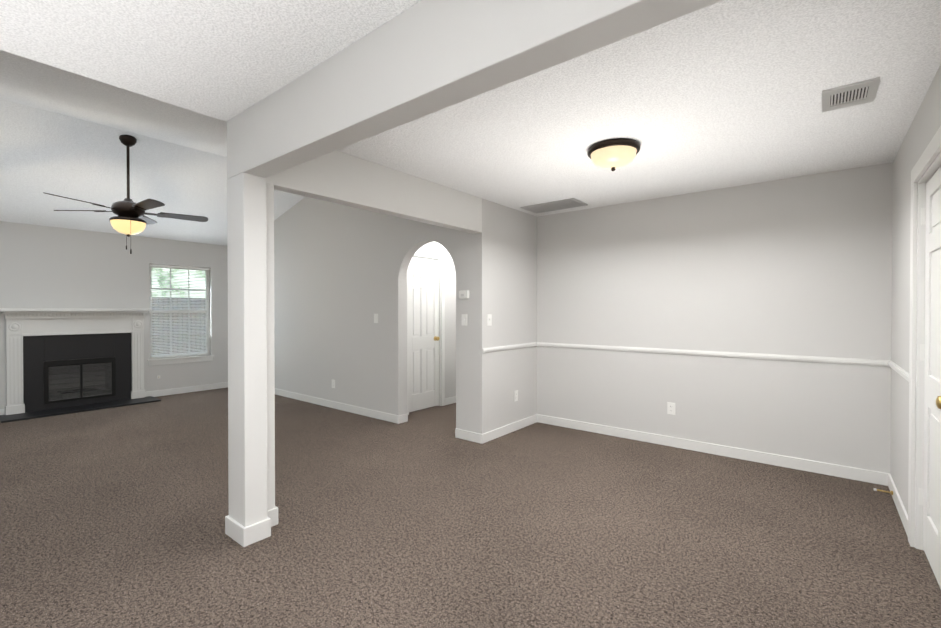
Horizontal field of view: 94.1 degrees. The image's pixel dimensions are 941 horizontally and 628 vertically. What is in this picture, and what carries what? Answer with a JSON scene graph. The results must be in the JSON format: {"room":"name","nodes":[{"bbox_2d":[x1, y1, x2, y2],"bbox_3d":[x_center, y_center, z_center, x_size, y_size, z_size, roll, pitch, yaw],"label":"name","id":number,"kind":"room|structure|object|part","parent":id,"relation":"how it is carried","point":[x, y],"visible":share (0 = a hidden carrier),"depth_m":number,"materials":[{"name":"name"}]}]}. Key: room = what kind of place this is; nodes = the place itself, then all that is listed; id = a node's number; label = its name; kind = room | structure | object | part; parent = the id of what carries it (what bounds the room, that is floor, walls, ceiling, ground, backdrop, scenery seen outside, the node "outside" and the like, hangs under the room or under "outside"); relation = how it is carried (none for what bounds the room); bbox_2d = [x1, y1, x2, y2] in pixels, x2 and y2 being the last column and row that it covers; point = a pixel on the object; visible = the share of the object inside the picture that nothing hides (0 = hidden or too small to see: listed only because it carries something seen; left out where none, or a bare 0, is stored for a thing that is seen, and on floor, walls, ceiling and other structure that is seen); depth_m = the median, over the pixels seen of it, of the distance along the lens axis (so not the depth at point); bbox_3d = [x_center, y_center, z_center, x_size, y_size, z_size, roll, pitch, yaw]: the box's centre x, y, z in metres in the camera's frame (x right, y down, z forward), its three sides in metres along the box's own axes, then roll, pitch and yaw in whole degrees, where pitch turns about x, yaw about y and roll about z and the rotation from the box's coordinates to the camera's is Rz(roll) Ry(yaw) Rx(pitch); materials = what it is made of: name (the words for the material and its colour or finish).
{"room":"empty living room","nodes":[
{"label":"empty living room","id":0,"kind":"room"},
{"bbox_2d":[0,221,227,414],"bbox_3d":[-5.694,-0.370,5.753,0.120,3.300,5.310,0,1,39],"label":"wall","id":1,"kind":"structure","parent":0,"point":[48,267],"depth_m":6.25,"materials":[{"name":"grey paint"}]},
{"bbox_2d":[147,264,213,365],"bbox_3d":[-4.647,0.008,7.025,0.140,1.553,0.930,0,1,39],"label":"living room window","id":2,"kind":"structure","parent":1,"relation":"in","point":[188,310],"depth_m":7.01,"materials":[{"name":"white plastic"}]},
{"bbox_2d":[145,382,227,396],"bbox_3d":[-4.502,1.221,7.149,0.014,0.095,1.360,0,1,39],"label":"baseboard","id":3,"kind":"structure","parent":1,"relation":"attached to","point":[164,392],"depth_m":7.05,"materials":[{"name":"white paint"}]},
{"bbox_2d":[274,197,455,415],"bbox_3d":[-2.070,-0.374,6.178,5.010,3.300,0.120,0,1,39],"label":"wall","id":4,"kind":"structure","parent":0,"point":[340,271],"depth_m":5.78,"materials":[{"name":"grey paint"}]},
{"bbox_2d":[275,388,399,423],"bbox_3d":[-2.454,1.227,6.412,4.134,0.095,0.014,0,1,39],"label":"baseboard","id":5,"kind":"structure","parent":4,"relation":"attached to","point":[384,416],"depth_m":5.80,"materials":[{"name":"white paint"}]},
{"bbox_2d":[374,314,377,322],"bbox_3d":[-1.163,0.053,5.369,0.072,0.115,0.014,0,1,39],"label":"light switch","id":6,"kind":"object","parent":4,"relation":"attached to","point":[375,318],"visible":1,"depth_m":5.36,"materials":[{"name":"white plastic"}]},
{"bbox_2d":[406,242,455,413],"bbox_3d":[-0.371,0.498,6.011,0.360,3.560,1.730,0,1,39],"label":"wall","id":7,"kind":"structure","parent":0,"point":[450,324],"depth_m":6.19,"materials":[{"name":"grey paint"}]},
{"bbox_2d":[409,257,439,411],"bbox_3d":[-0.613,0.262,5.824,0.104,2.010,0.590,0,1,39],"label":"hall door","id":8,"kind":"structure","parent":7,"relation":"in","point":[424,338],"depth_m":5.84,"materials":[{"name":"white paint"}]},
{"bbox_2d":[407,251,444,414],"bbox_3d":[-0.643,0.229,5.847,0.138,2.100,0.740,0,1,39],"label":"door frame","id":9,"kind":"structure","parent":7,"relation":"attached to","point":[420,254],"depth_m":6.05,"materials":[{"name":"white paint"}]},
{"bbox_2d":[445,396,455,404],"bbox_3d":[-0.160,1.227,6.366,0.014,0.095,0.640,0,1,39],"label":"baseboard","id":10,"kind":"structure","parent":7,"relation":"attached to","point":[450,400],"depth_m":6.20,"materials":[{"name":"white paint"}]},
{"bbox_2d":[0,387,940,627],"bbox_3d":[-1.826,1.326,3.781,9.000,0.060,7.400,0,1,39],"label":"floor","id":11,"kind":"structure","parent":0,"point":[115,518],"depth_m":2.60,"materials":[{"name":"carpet"}]},
{"bbox_2d":[0,308,160,422],"bbox_3d":[-5.366,0.600,6.043,0.880,1.355,1.600,0,1,39],"label":"fireplace","id":12,"kind":"object","parent":11,"relation":"on","point":[61,361],"visible":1,"depth_m":5.97,"materials":[{"name":"black stone"}]},
{"bbox_2d":[225,173,277,546],"bbox_3d":[-1.283,0.255,2.615,0.243,2.100,0.258,0,1,39],"label":"post","id":13,"kind":"object","parent":11,"relation":"on","point":[251,517],"visible":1,"depth_m":2.52,"materials":[{"name":"white paint"}]},
{"bbox_2d":[456,199,536,433],"bbox_3d":[0.560,0.004,5.186,0.340,2.560,1.850,0,1,39],"label":"wall block","id":14,"kind":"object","parent":11,"relation":"on","point":[496,267],"visible":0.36,"depth_m":4.56,"materials":[{"name":"grey paint"}]},
{"bbox_2d":[459,290,468,298],"bbox_3d":[-0.069,-0.200,4.486,0.125,0.085,0.024,0,1,39],"label":"thermostat","id":15,"kind":"object","parent":14,"relation":"attached to","point":[463,294],"visible":0.98,"depth_m":4.47,"materials":[{"name":"white plastic"}]},
{"bbox_2d":[462,314,466,325],"bbox_3d":[-0.066,0.060,4.492,0.072,0.115,0.014,0,1,39],"label":"light switch","id":16,"kind":"object","parent":14,"relation":"attached to","point":[464,319],"visible":1,"depth_m":4.49,"materials":[{"name":"white plastic"}]},
{"bbox_2d":[455,428,483,442],"bbox_3d":[-0.026,1.243,4.471,0.330,0.095,0.014,0,1,39],"label":"baseboard","id":17,"kind":"structure","parent":14,"relation":"attached to","point":[459,433],"depth_m":4.46,"materials":[{"name":"white paint"}]},
{"bbox_2d":[487,314,491,325],"bbox_3d":[0.196,0.060,4.446,0.014,0.115,0.072,0,1,39],"label":"light switch","id":18,"kind":"object","parent":14,"relation":"attached to","point":[489,319],"visible":1,"depth_m":4.45,"materials":[{"name":"white plastic"}]},
{"bbox_2d":[480,414,535,443],"bbox_3d":[0.443,1.240,4.768,0.017,0.095,1.064,0,1,39],"label":"baseboard","id":19,"kind":"structure","parent":14,"relation":"attached to","point":[488,436],"depth_m":4.69,"materials":[{"name":"white paint"}]},
{"bbox_2d":[482,342,537,352],"bbox_3d":[0.450,0.361,4.764,0.018,0.047,1.050,0,1,39],"label":"trim","id":20,"kind":"structure","parent":14,"relation":"attached to","point":[491,349],"depth_m":4.71,"materials":[{"name":"white paint"}]},
{"bbox_2d":[514,390,517,401],"bbox_3d":[0.505,0.907,4.846,0.007,0.115,0.072,0,1,39],"label":"outlet","id":21,"kind":"object","parent":14,"relation":"attached to","point":[515,395],"visible":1,"depth_m":4.84,"materials":[{"name":"white plastic"}]},
{"bbox_2d":[0,0,940,245],"bbox_3d":[-2.029,-1.525,3.505,8.640,0.825,6.390,0,1,39],"label":"ceiling","id":22,"kind":"structure","parent":0,"point":[723,94],"depth_m":2.42,"materials":[{"name":"white paint"}]},
{"bbox_2d":[43,135,207,253],"bbox_3d":[-3.423,-1.194,4.419,1.310,1.200,1.336,0,1,39],"label":"ceiling fan","id":23,"kind":"object","parent":22,"relation":"hanging from","point":[131,218],"visible":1,"depth_m":4.37,"materials":[{"name":"brown metal"}]},
{"bbox_2d":[266,150,481,233],"bbox_3d":[-0.622,-0.972,3.517,0.110,0.340,2.220,0,1,39],"label":"header beam","id":24,"kind":"structure","parent":22,"relation":"attached to","point":[339,177],"depth_m":3.34,"materials":[{"name":"white paint"}]},
{"bbox_2d":[227,0,722,178],"bbox_3d":[-0.164,-0.957,1.646,3.160,0.340,0.130,0,1,39],"label":"beam","id":25,"kind":"structure","parent":22,"relation":"attached to","point":[422,58],"depth_m":1.59,"materials":[{"name":"white paint"}]},
{"bbox_2d":[520,198,587,213],"bbox_3d":[0.885,-1.146,4.654,0.620,0.010,0.340,0,1,39],"label":"ceiling vent","id":26,"kind":"object","parent":22,"relation":"in","point":[556,205],"visible":1,"depth_m":4.63,"materials":[{"name":"grey metal"}]},
{"bbox_2d":[587,138,639,170],"bbox_3d":[0.977,-1.057,2.993,0.344,0.162,0.344,0,1,39],"label":"ceiling light","id":27,"kind":"object","parent":22,"relation":"attached to","point":[614,154],"visible":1,"depth_m":2.89,"materials":[{"name":"glass"}]},
{"bbox_2d":[822,77,879,112],"bbox_3d":[1.955,-1.126,2.262,0.215,0.010,0.285,0,1,39],"label":"ceiling vent","id":28,"kind":"object","parent":22,"relation":"in","point":[854,94],"visible":1,"depth_m":2.25,"materials":[{"name":"white metal"}]},
{"bbox_2d":[537,162,892,472],"bbox_3d":[2.064,0.012,4.257,3.170,2.560,0.120,0,1,39],"label":"wall","id":29,"kind":"structure","parent":0,"point":[800,266],"depth_m":3.94,"materials":[{"name":"grey paint"}]},
{"bbox_2d":[667,402,674,414],"bbox_3d":[1.958,0.922,4.268,0.072,0.115,0.007,0,1,39],"label":"outlet","id":30,"kind":"object","parent":29,"relation":"attached to","point":[670,408],"visible":1,"depth_m":4.27,"materials":[{"name":"white plastic"}]},
{"bbox_2d":[538,342,886,365],"bbox_3d":[1.975,0.366,4.244,3.050,0.047,0.018,0,1,39],"label":"trim","id":31,"kind":"structure","parent":29,"relation":"attached to","point":[872,362],"depth_m":3.94,"materials":[{"name":"white paint"}]},
{"bbox_2d":[536,414,889,484],"bbox_3d":[1.975,1.244,4.252,3.050,0.095,0.017,0,1,39],"label":"baseboard","id":32,"kind":"structure","parent":29,"relation":"attached to","point":[865,475],"depth_m":3.96,"materials":[{"name":"white paint"}]},
{"bbox_2d":[890,64,940,513],"bbox_3d":[1.298,0.539,0.861,0.120,3.560,6.390,0,1,39],"label":"wall","id":33,"kind":"structure","parent":0,"point":[923,128],"depth_m":2.82,"materials":[{"name":"grey paint"}]},
{"bbox_2d":[884,473,907,536],"bbox_3d":[2.841,1.255,2.904,0.014,0.095,0.980,0,1,39],"label":"baseboard","id":34,"kind":"structure","parent":33,"relation":"attached to","point":[888,481],"depth_m":2.90,"materials":[{"name":"white paint"}]},
{"bbox_2d":[874,488,892,494],"bbox_3d":[2.921,1.253,3.096,0.100,0.028,0.028,0,1,39],"label":"spring door stop","id":35,"kind":"object","parent":34,"relation":"attached to","point":[890,492],"visible":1,"depth_m":3.09,"materials":[{"name":"gold metal"}]},
{"bbox_2d":[886,360,908,381],"bbox_3d":[2.839,0.376,2.898,0.018,0.047,0.980,0,1,39],"label":"trim","id":36,"kind":"structure","parent":33,"relation":"attached to","point":[903,373],"depth_m":2.89,"materials":[{"name":"white paint"}]},
{"bbox_2d":[908,126,940,549],"bbox_3d":[2.247,0.247,2.059,0.138,2.125,1.060,0,1,39],"label":"door frame","id":37,"kind":"structure","parent":33,"relation":"attached to","point":[931,152],"depth_m":2.43,"materials":[{"name":"white paint"}]},
{"bbox_2d":[919,167,940,588],"bbox_3d":[2.220,0.292,2.088,0.104,2.010,0.873,0,1,39],"label":"door","id":38,"kind":"structure","parent":33,"relation":"in","point":[932,474],"depth_m":2.25,"materials":[{"name":"white paint"}]},
{"bbox_3d":[2.495,0.237,2.418,0.018,1.640,0.014,0,1,39],"label":"right door hinges","id":39,"kind":"part","parent":38,"relation":"part of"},
{"label":"outside","id":40,"kind":"structure","parent":0,"visible":0},
{"bbox_3d":[-13.612,1.644,13.336,21.660,0.050,28.000,0,1,39],"label":"ground","id":41,"kind":"structure","parent":40,"visible":0},
{"bbox_2d":[152,268,205,297],"bbox_3d":[-10.473,-3.071,12.069,0.100,9.400,26.000,0,1,39],"label":"trees","id":42,"kind":"object","parent":41,"relation":"on","point":[178,283],"depth_m":13.66,"materials":[{"name":"green plant"}]},
{"bbox_2d":[152,298,205,354],"bbox_3d":[-7.368,0.639,9.616,0.050,2.020,18.000,0,1,39],"label":"fence","id":43,"kind":"object","parent":41,"relation":"on","point":[178,325],"depth_m":10.24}
]}

